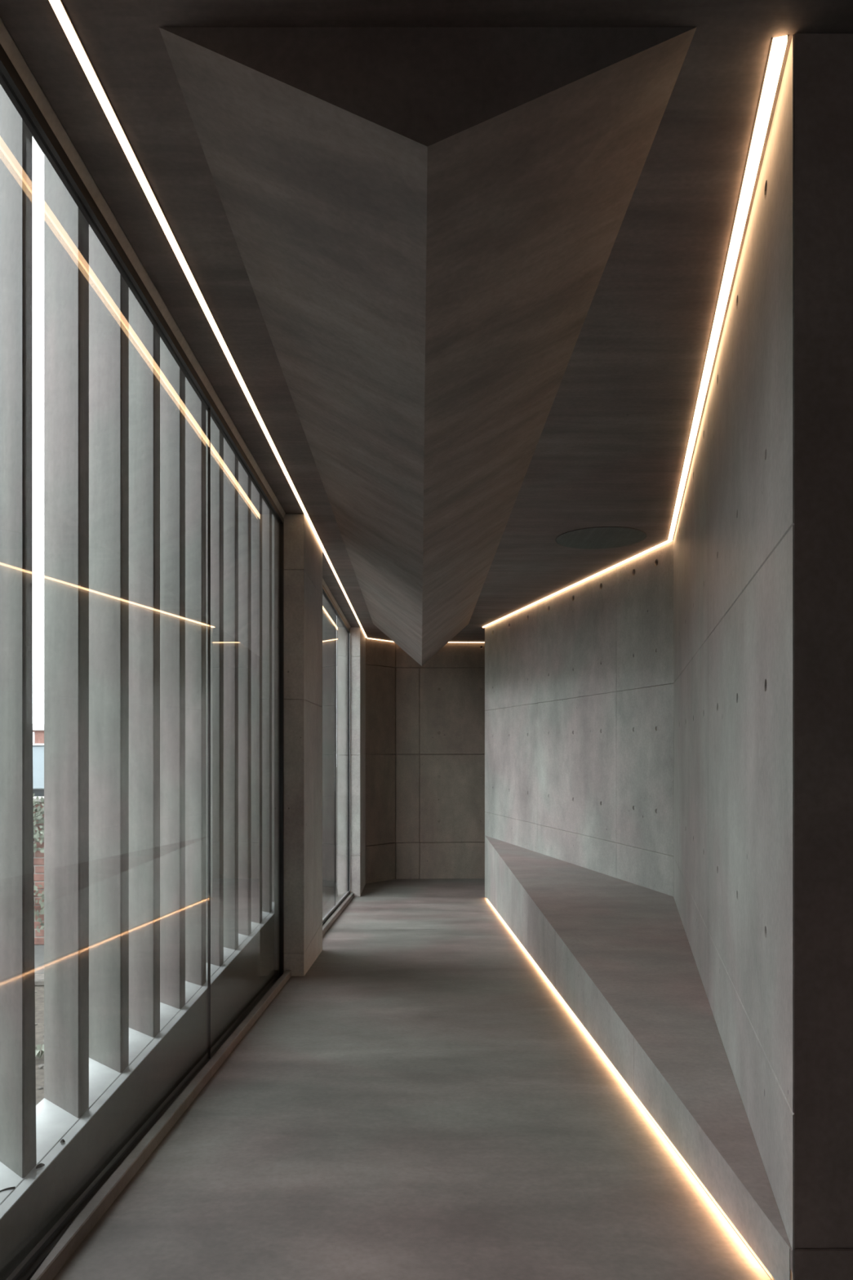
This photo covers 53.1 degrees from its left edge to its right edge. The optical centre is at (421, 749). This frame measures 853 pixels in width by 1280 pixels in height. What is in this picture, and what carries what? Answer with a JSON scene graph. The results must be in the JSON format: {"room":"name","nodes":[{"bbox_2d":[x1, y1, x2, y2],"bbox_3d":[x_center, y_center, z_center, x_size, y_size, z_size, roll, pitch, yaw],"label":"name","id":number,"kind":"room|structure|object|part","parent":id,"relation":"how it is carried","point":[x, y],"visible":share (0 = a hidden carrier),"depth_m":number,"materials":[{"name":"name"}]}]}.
{"room":"corridor","nodes":[
{"label":"corridor","id":0,"kind":"room"},
{"bbox_2d":[0,17,351,1279],"bbox_3d":[-1.025,-0.025,4.600,0.550,4.450,15.600,0,0,0],"label":"wall","id":1,"kind":"structure","parent":0,"point":[120,1104],"depth_m":2.71,"materials":[{"name":"concrete"}]},
{"bbox_2d":[0,1186,15,1191],"bbox_3d":[-0.986,1.046,2.032,0.035,0.007,0.006,0,0,-24],"label":"twig","id":2,"kind":"object","parent":1,"relation":"on","point":[10,1188],"visible":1,"depth_m":2.03,"materials":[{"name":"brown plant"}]},
{"bbox_2d":[0,84,36,1177],"bbox_3d":[-1.057,-0.500,2.196,0.266,3.098,0.056,0,0,43],"label":"concrete fin","id":3,"kind":"object","parent":1,"relation":"on","point":[18,1148],"visible":1,"depth_m":2.12,"materials":[{"name":"grey concrete"}]},
{"bbox_2d":[35,1163,44,1168],"bbox_3d":[-0.959,1.045,2.145,0.018,0.009,0.019,0,0,0],"label":"dry leaf","id":4,"kind":"object","parent":1,"relation":"on","point":[40,1165],"visible":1,"depth_m":2.14,"materials":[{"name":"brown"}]},
{"bbox_2d":[44,153,88,1118],"bbox_3d":[-1.057,-0.500,2.536,0.266,3.098,0.056,0,0,43],"label":"concrete fin","id":5,"kind":"object","parent":1,"relation":"on","point":[66,229],"visible":0.91,"depth_m":2.48,"materials":[{"name":"grey concrete"}]},
{"bbox_2d":[88,224,128,1072],"bbox_3d":[-1.057,-0.500,2.876,0.266,3.098,0.056,0,0,43],"label":"concrete fin","id":6,"kind":"object","parent":1,"relation":"on","point":[108,292],"visible":0.84,"depth_m":2.83,"materials":[{"name":"grey concrete"}]},
{"bbox_2d":[0,18,285,1279],"bbox_3d":[-0.885,-0.015,3.545,0.042,2.971,3.770,0,0,0],"label":"window","id":7,"kind":"structure","parent":1,"relation":"in","point":[17,80],"depth_m":2.69,"materials":[{"name":"black metal"}]},
{"bbox_3d":[-0.890,1.315,3.545,0.032,0.312,3.710,0,0,0],"label":"frame sill","id":8,"kind":"part","parent":7,"relation":"part of","materials":[{"name":"black metal"}]},
{"bbox_2d":[128,288,159,1037],"bbox_3d":[-1.057,-0.500,3.216,0.266,3.098,0.056,0,0,43],"label":"concrete fin","id":9,"kind":"object","parent":1,"relation":"on","point":[144,338],"visible":0.76,"depth_m":3.16,"materials":[{"name":"grey concrete"}]},
{"bbox_2d":[30,969,291,1279],"bbox_3d":[-0.843,1.301,3.545,0.034,0.344,3.770,0,0,0],"label":"trim","id":10,"kind":"structure","parent":1,"relation":"attached to","point":[86,1220],"depth_m":2.52,"materials":[{"name":"concrete"}]},
{"bbox_2d":[160,337,185,1008],"bbox_3d":[-1.057,-0.500,3.556,0.266,3.098,0.056,0,0,43],"label":"concrete fin","id":11,"kind":"object","parent":1,"relation":"on","point":[172,380],"visible":0.69,"depth_m":3.49,"materials":[{"name":"grey concrete"}]},
{"bbox_2d":[185,377,206,986],"bbox_3d":[-1.057,-0.500,3.896,0.266,3.098,0.056,0,0,43],"label":"concrete fin","id":12,"kind":"object","parent":1,"relation":"on","point":[195,411],"visible":0.69,"depth_m":3.83,"materials":[{"name":"grey concrete"}]},
{"bbox_2d":[206,410,223,966],"bbox_3d":[-1.057,-0.500,4.236,0.266,3.098,0.056,0,0,43],"label":"concrete fin","id":13,"kind":"object","parent":1,"relation":"on","point":[216,437],"visible":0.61,"depth_m":4.16,"materials":[{"name":"grey concrete"}]},
{"bbox_2d":[223,437,238,950],"bbox_3d":[-1.057,-0.500,4.576,0.266,3.098,0.056,0,0,43],"label":"concrete fin","id":14,"kind":"object","parent":1,"relation":"on","point":[230,460],"visible":0.61,"depth_m":4.50,"materials":[{"name":"grey concrete"}]},
{"bbox_2d":[238,461,251,935],"bbox_3d":[-1.057,-0.500,4.916,0.266,3.098,0.056,0,0,43],"label":"concrete fin","id":15,"kind":"object","parent":1,"relation":"on","point":[244,481],"visible":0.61,"depth_m":4.85,"materials":[{"name":"grey concrete"}]},
{"bbox_2d":[251,481,262,923],"bbox_3d":[-1.057,-0.500,5.256,0.266,3.098,0.056,0,0,43],"label":"concrete fin","id":16,"kind":"object","parent":1,"relation":"on","point":[256,499],"visible":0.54,"depth_m":5.18,"materials":[{"name":"grey concrete"}]},
{"bbox_2d":[262,497,271,912],"bbox_3d":[-1.057,-0.500,5.596,0.266,3.098,0.056,0,0,43],"label":"concrete fin","id":17,"kind":"object","parent":1,"relation":"on","point":[266,513],"visible":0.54,"depth_m":5.51,"materials":[{"name":"grey concrete"}]},
{"bbox_2d":[271,513,274,902],"bbox_3d":[-1.057,-0.500,5.936,0.266,3.098,0.056,0,0,43],"label":"concrete fin","id":18,"kind":"object","parent":1,"relation":"on","point":[273,517],"visible":0.02,"depth_m":5.87,"materials":[{"name":"grey concrete"}]},
{"bbox_2d":[322,578,351,925],"bbox_3d":[-0.885,0.168,8.455,0.042,3.336,4.010,0,0,0],"label":"window","id":19,"kind":"structure","parent":1,"relation":"in","point":[335,627],"depth_m":8.69,"materials":[{"name":"clear glass"}]},
{"bbox_3d":[-0.890,0.096,7.643,0.008,3.055,2.326,0,0,0],"label":"pane","id":20,"kind":"part","parent":19,"relation":"part of","materials":[{"name":"clear glass"}]},
{"bbox_3d":[-0.890,1.645,8.455,0.032,0.382,3.950,0,0,0],"label":"frame sill","id":21,"kind":"part","parent":19,"relation":"part of","materials":[{"name":"black metal"}]},
{"bbox_3d":[-0.890,0.155,9.622,0.008,3.173,1.616,0,0,0],"label":"pane","id":22,"kind":"part","parent":19,"relation":"part of","materials":[{"name":"clear glass"}]},
{"bbox_2d":[322,893,354,936],"bbox_3d":[-0.843,1.652,8.455,0.034,0.369,4.010,0,0,0],"label":"trim","id":23,"kind":"structure","parent":1,"relation":"attached to","point":[330,922],"depth_m":8.38,"materials":[{"name":"concrete"}]},
{"bbox_2d":[5,875,771,1279],"bbox_3d":[0.985,1.607,4.600,3.830,0.986,15.600,0,0,0],"label":"floor","id":24,"kind":"structure","parent":0,"point":[422,1102],"depth_m":2.69,"materials":[{"name":"concrete"}]},
{"bbox_2d":[274,514,322,976],"bbox_3d":[-0.843,0.226,5.940,0.194,3.448,1.020,0,0,0],"label":"concrete pier","id":25,"kind":"object","parent":24,"relation":"on","point":[303,553],"visible":0.81,"depth_m":5.43,"materials":[{"name":"grey concrete"}]},
{"bbox_3d":[-0.825,-1.321,5.940,0.160,0.353,1.020,0,0,0],"label":"panel","id":26,"kind":"part","parent":25,"relation":"part of","materials":[{"name":"concrete"}]},
{"bbox_3d":[-0.825,-0.731,5.940,0.160,0.824,1.020,0,0,0],"label":"panel","id":27,"kind":"part","parent":25,"relation":"part of","materials":[{"name":"concrete"}]},
{"bbox_3d":[-0.825,0.491,5.940,0.160,1.616,1.020,0,0,0],"label":"panel","id":28,"kind":"part","parent":25,"relation":"part of","materials":[{"name":"concrete"}]},
{"bbox_3d":[-0.825,1.625,5.940,0.160,0.648,1.020,0,0,0],"label":"panel","id":29,"kind":"part","parent":25,"relation":"part of","materials":[{"name":"concrete"}]},
{"bbox_2d":[350,626,365,897],"bbox_3d":[-0.844,0.226,10.957,0.192,3.448,0.995,0,0,0],"label":"concrete pier","id":30,"kind":"object","parent":24,"relation":"on","point":[357,639],"visible":0.69,"depth_m":10.46,"materials":[{"name":"grey concrete"}]},
{"bbox_3d":[-0.827,-1.319,10.957,0.157,0.357,0.995,0,0,0],"label":"panel","id":31,"kind":"part","parent":30,"relation":"part of","materials":[{"name":"concrete"}]},
{"bbox_3d":[-0.827,-0.535,10.957,0.157,1.208,0.995,0,0,0],"label":"panel","id":32,"kind":"part","parent":30,"relation":"part of","materials":[{"name":"concrete"}]},
{"bbox_3d":[-0.827,0.685,10.957,0.157,1.228,0.995,0,0,0],"label":"panel","id":33,"kind":"part","parent":30,"relation":"part of","materials":[{"name":"concrete"}]},
{"bbox_3d":[-0.827,1.625,10.957,0.157,0.648,0.995,0,0,0],"label":"panel","id":34,"kind":"part","parent":30,"relation":"part of","materials":[{"name":"concrete"}]},
{"bbox_2d":[484,835,792,1279],"bbox_3d":[1.288,1.432,6.107,1.023,0.764,8.640,0,0,0],"label":"bench","id":35,"kind":"object","parent":24,"relation":"on","point":[618,953],"depth_m":3.63,"materials":[{"name":"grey concrete"}]},
{"bbox_3d":[0.780,1.418,8.864,0.006,0.736,3.126,0,0,0],"label":"panel","id":36,"kind":"part","parent":35,"relation":"part of","materials":[{"name":"concrete"}]},
{"bbox_3d":[0.780,1.305,6.125,0.006,0.508,2.348,0,0,0],"label":"panel","id":37,"kind":"part","parent":35,"relation":"part of","materials":[{"name":"concrete"}]},
{"bbox_3d":[0.780,1.219,4.035,0.006,0.337,1.828,0,0,0],"label":"panel","id":38,"kind":"part","parent":35,"relation":"part of","materials":[{"name":"concrete"}]},
{"bbox_3d":[0.797,1.473,6.135,0.026,0.666,8.530,0,0,0],"label":"floor light strip","id":39,"kind":"part","parent":35,"relation":"part of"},
{"bbox_3d":[0.779,1.153,2.458,0.007,0.204,1.321,0,0,0],"label":"panel","id":40,"kind":"part","parent":35,"relation":"part of","materials":[{"name":"concrete"}]},
{"bbox_2d":[365,638,484,884],"bbox_3d":[0.335,0.225,11.932,2.530,3.450,0.936,0,0,0],"label":"wall","id":41,"kind":"structure","parent":0,"point":[425,723],"depth_m":11.91,"materials":[{"name":"concrete"}]},
{"bbox_3d":[-0.567,-1.319,11.693,0.040,0.353,0.581,0,0,41],"label":"panel","id":42,"kind":"part","parent":41,"relation":"part of","materials":[{"name":"concrete"}]},
{"bbox_3d":[-0.567,-0.535,11.693,0.040,1.204,0.581,0,0,41],"label":"panel","id":43,"kind":"part","parent":41,"relation":"part of","materials":[{"name":"concrete"}]},
{"bbox_3d":[-0.567,0.685,11.693,0.040,1.224,0.581,0,0,41],"label":"panel","id":44,"kind":"part","parent":41,"relation":"part of","materials":[{"name":"concrete"}]},
{"bbox_3d":[-0.567,1.625,11.693,0.040,0.644,0.581,0,0,41],"label":"panel","id":45,"kind":"part","parent":41,"relation":"part of","materials":[{"name":"concrete"}]},
{"bbox_2d":[367,637,394,642],"bbox_3d":[-0.531,-1.494,11.678,0.023,0.012,0.575,0,0,42],"label":"light strip","id":46,"kind":"object","parent":41,"relation":"attached to","point":[367,637],"visible":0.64,"depth_m":11.64,"materials":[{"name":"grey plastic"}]},
{"bbox_3d":[-0.192,-1.319,11.925,0.326,0.353,0.040,0,0,-2],"label":"panel","id":47,"kind":"part","parent":41,"relation":"part of","materials":[{"name":"concrete"}]},
{"bbox_3d":[-0.192,-0.535,11.925,0.326,1.204,0.040,0,0,-2],"label":"panel","id":48,"kind":"part","parent":41,"relation":"part of","materials":[{"name":"concrete"}]},
{"bbox_3d":[-0.192,0.685,11.925,0.326,1.224,0.040,0,0,-2],"label":"panel","id":49,"kind":"part","parent":41,"relation":"part of","materials":[{"name":"concrete"}]},
{"bbox_3d":[-0.192,1.625,11.925,0.326,0.644,0.040,0,0,-2],"label":"panel","id":50,"kind":"part","parent":41,"relation":"part of","materials":[{"name":"concrete"}]},
{"bbox_3d":[0.637,-1.319,11.950,1.320,0.353,0.040,0,0,-2],"label":"panel","id":51,"kind":"part","parent":41,"relation":"part of","materials":[{"name":"concrete"}]},
{"bbox_3d":[0.637,-0.535,11.950,1.320,1.204,0.040,0,0,-2],"label":"panel","id":52,"kind":"part","parent":41,"relation":"part of","materials":[{"name":"concrete"}]},
{"bbox_3d":[0.637,0.685,11.950,1.320,1.224,0.040,0,0,-2],"label":"panel","id":53,"kind":"part","parent":41,"relation":"part of","materials":[{"name":"concrete"}]},
{"bbox_3d":[0.637,1.625,11.950,1.320,0.644,0.040,0,0,-2],"label":"panel","id":54,"kind":"part","parent":41,"relation":"part of","materials":[{"name":"concrete"}]},
{"bbox_2d":[448,641,484,643],"bbox_3d":[0.472,-1.494,11.904,1.616,0.012,0.023,0,0,-2],"label":"light strip","id":55,"kind":"object","parent":41,"relation":"attached to","point":[448,642],"visible":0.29,"depth_m":11.90,"materials":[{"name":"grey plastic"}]},
{"bbox_2d":[0,0,852,644],"bbox_3d":[1.019,-1.675,4.600,3.762,0.350,15.600,0,0,0],"label":"ceiling","id":56,"kind":"structure","parent":0,"point":[611,449],"depth_m":2.49,"materials":[{"name":"concrete"}]},
{"bbox_2d":[48,0,367,637],"bbox_3d":[-0.733,-1.498,4.825,0.026,0.004,13.250,0,0,0],"label":"light strip","id":57,"kind":"object","parent":56,"relation":"attached to","point":[58,7],"visible":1,"depth_m":2.38,"materials":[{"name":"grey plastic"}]},
{"bbox_2d":[159,26,696,666],"bbox_3d":[-0.002,-1.247,5.986,1.147,0.505,8.428,0,0,0],"label":"ceiling beam","id":58,"kind":"structure","parent":56,"relation":"attached to","point":[425,223],"depth_m":2.24,"materials":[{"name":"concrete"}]},
{"bbox_2d":[482,539,670,627],"bbox_3d":[1.266,-1.493,8.269,0.025,0.014,4.432,0,0,-13],"label":"light strip","id":59,"kind":"object","parent":56,"relation":"attached to","point":[665,542],"visible":1,"depth_m":7.45,"materials":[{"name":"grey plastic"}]},
{"bbox_2d":[555,526,646,549],"bbox_3d":[1.274,-1.498,6.060,0.633,0.004,0.633,0,0,0],"label":"ceiling disc","id":60,"kind":"object","parent":56,"relation":"attached to","point":[599,537],"visible":1,"depth_m":6.03,"materials":[{"name":"grey"}]},
{"bbox_2d":[667,35,788,541],"bbox_3d":[1.266,-1.493,3.946,0.033,0.014,4.420,0,0,13],"label":"light strip","id":61,"kind":"object","parent":56,"relation":"attached to","point":[778,45],"visible":1,"depth_m":2.42,"materials":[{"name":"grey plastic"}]},
{"bbox_2d":[484,539,673,897],"bbox_3d":[1.336,0.226,8.271,0.100,3.449,4.459,0,0,-13],"label":"wall","id":62,"kind":"structure","parent":0,"point":[579,680],"depth_m":7.44,"materials":[{"name":"concrete"}]},
{"bbox_3d":[0.998,-0.986,9.573,0.040,1.025,1.768,0,0,-13],"label":"panel","id":63,"kind":"part","parent":62,"relation":"part of","materials":[{"name":"concrete"}]},
{"bbox_3d":[0.998,0.145,9.573,0.040,1.233,1.768,0,0,-13],"label":"panel","id":64,"kind":"part","parent":62,"relation":"part of","materials":[{"name":"concrete"}]},
{"bbox_3d":[0.998,1.357,9.573,0.040,1.185,1.768,0,0,-13],"label":"panel","id":65,"kind":"part","parent":62,"relation":"part of","materials":[{"name":"concrete"}]},
{"bbox_3d":[1.406,-0.986,7.843,0.040,1.025,1.784,0,0,-13],"label":"panel","id":66,"kind":"part","parent":62,"relation":"part of","materials":[{"name":"concrete"}]},
{"bbox_3d":[1.406,0.145,7.843,0.040,1.233,1.784,0,0,-13],"label":"panel","id":67,"kind":"part","parent":62,"relation":"part of","materials":[{"name":"concrete"}]},
{"bbox_3d":[1.406,1.357,7.843,0.040,1.185,1.784,0,0,-13],"label":"panel","id":68,"kind":"part","parent":62,"relation":"part of","materials":[{"name":"concrete"}]},
{"bbox_3d":[1.716,-0.986,6.535,0.040,1.025,0.902,0,0,-13],"label":"panel","id":69,"kind":"part","parent":62,"relation":"part of","materials":[{"name":"concrete"}]},
{"bbox_3d":[1.716,0.145,6.535,0.040,1.233,0.902,0,0,-13],"label":"panel","id":70,"kind":"part","parent":62,"relation":"part of","materials":[{"name":"concrete"}]},
{"bbox_3d":[1.716,1.357,6.535,0.040,1.185,0.902,0,0,-13],"label":"panel","id":71,"kind":"part","parent":62,"relation":"part of","materials":[{"name":"concrete"}]},
{"bbox_2d":[673,34,795,1279],"bbox_3d":[1.337,0.226,3.927,0.100,3.449,4.423,0,0,13],"label":"wall","id":72,"kind":"structure","parent":0,"point":[734,539],"depth_m":2.44,"materials":[{"name":"concrete"}]},
{"bbox_3d":[1.522,-0.986,4.834,0.040,1.025,2.571,0,0,13],"label":"panel","id":73,"kind":"part","parent":72,"relation":"part of","materials":[{"name":"concrete"}]},
{"bbox_3d":[1.522,0.145,4.834,0.040,1.233,2.571,0,0,13],"label":"panel","id":74,"kind":"part","parent":72,"relation":"part of","materials":[{"name":"concrete"}]},
{"bbox_3d":[1.522,1.357,4.834,0.040,1.185,2.571,0,0,13],"label":"panel","id":75,"kind":"part","parent":72,"relation":"part of","materials":[{"name":"concrete"}]},
{"bbox_3d":[1.011,-0.986,2.682,0.040,1.025,1.849,0,0,13],"label":"panel","id":76,"kind":"part","parent":72,"relation":"part of","materials":[{"name":"concrete"}]},
{"bbox_3d":[1.011,0.145,2.682,0.040,1.233,1.849,0,0,13],"label":"panel","id":77,"kind":"part","parent":72,"relation":"part of","materials":[{"name":"concrete"}]},
{"bbox_3d":[1.011,1.357,2.682,0.040,1.185,1.849,0,0,13],"label":"panel","id":78,"kind":"part","parent":72,"relation":"part of","materials":[{"name":"concrete"}]},
{"bbox_2d":[794,33,852,1279],"bbox_3d":[1.840,0.226,1.814,2.120,3.449,0.060,0,0,0],"label":"wall","id":79,"kind":"structure","parent":0,"point":[823,62],"depth_m":1.78,"materials":[{"name":"brown concrete"}]},
{"bbox_3d":[1.390,1.498,1.804,1.219,0.903,0.040,0,0,0],"label":"panel","id":80,"kind":"part","parent":79,"relation":"part of","materials":[{"name":"brown concrete"}]},
{"label":"outside","id":81,"kind":"structure","parent":0,"visible":0},
{"bbox_2d":[35,986,44,1105],"bbox_3d":[-30.570,2.000,35.000,58.860,0.300,110.000,0,0,0],"label":"ground","id":82,"kind":"structure","parent":81,"point":[39,996],"depth_m":5.53,"materials":[{"name":"concrete"}]},
{"bbox_2d":[32,743,44,796],"bbox_3d":[-7.200,0.870,17.105,2.900,1.960,2.290,0,0,0],"label":"cabin","id":83,"kind":"object","parent":82,"relation":"on","point":[37,748],"visible":0.07,"depth_m":16.00,"materials":[{"name":"blue metal"}]},
{"bbox_2d":[32,723,44,743],"bbox_3d":[-17.750,0.415,37.000,8.900,2.870,6.400,0,0,0],"label":"brick building","id":84,"kind":"structure","parent":82,"relation":"on","point":[37,728],"depth_m":34.00,"materials":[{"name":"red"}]},
{"bbox_2d":[33,796,44,945],"bbox_3d":[-3.950,1.152,8.150,3.400,1.394,0.240,0,0,0],"label":"wall","id":85,"kind":"structure","parent":82,"relation":"on","point":[38,857],"depth_m":8.05,"materials":[{"name":"red brick"}]},
{"bbox_2d":[33,793,44,853],"bbox_3d":[-3.549,0.686,7.965,0.091,0.545,0.090,0,0,0],"label":"climbing plant","id":86,"kind":"object","parent":85,"relation":"attached to","point":[38,815],"depth_m":7.96,"materials":[{"name":"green plant"}]},
{"bbox_2d":[34,884,44,933],"bbox_3d":[-3.546,1.481,7.965,0.083,0.439,0.090,0,0,0],"label":"climbing plant","id":87,"kind":"object","parent":85,"relation":"attached to","point":[42,911],"depth_m":7.97,"materials":[{"name":"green plant"}]},
{"bbox_2d":[34,945,44,973],"bbox_3d":[-5.600,1.840,7.480,6.800,0.020,1.000,0,0,0],"label":"paving","id":88,"kind":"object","parent":82,"relation":"on","point":[38,949],"visible":0.02,"depth_m":7.43,"materials":[{"name":"grey concrete"}]},
{"bbox_2d":[35,973,44,986],"bbox_3d":[-5.600,1.825,6.760,6.800,0.050,0.200,0,0,0],"label":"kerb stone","id":89,"kind":"object","parent":82,"relation":"on","point":[39,978],"visible":0.02,"depth_m":6.67,"materials":[{"name":"grey stone"}]},
{"bbox_2d":[35,1044,44,1058],"bbox_3d":[-2.277,1.815,5.100,0.194,0.070,0.197,0,0,0],"label":"weed","id":90,"kind":"object","parent":82,"relation":"on","point":[38,1046],"visible":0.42,"depth_m":5.09,"materials":[{"name":"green plant"}]},
{"bbox_2d":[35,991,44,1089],"bbox_3d":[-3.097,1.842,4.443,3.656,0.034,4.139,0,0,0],"label":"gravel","id":91,"kind":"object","parent":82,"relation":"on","point":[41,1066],"visible":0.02,"depth_m":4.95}
]}

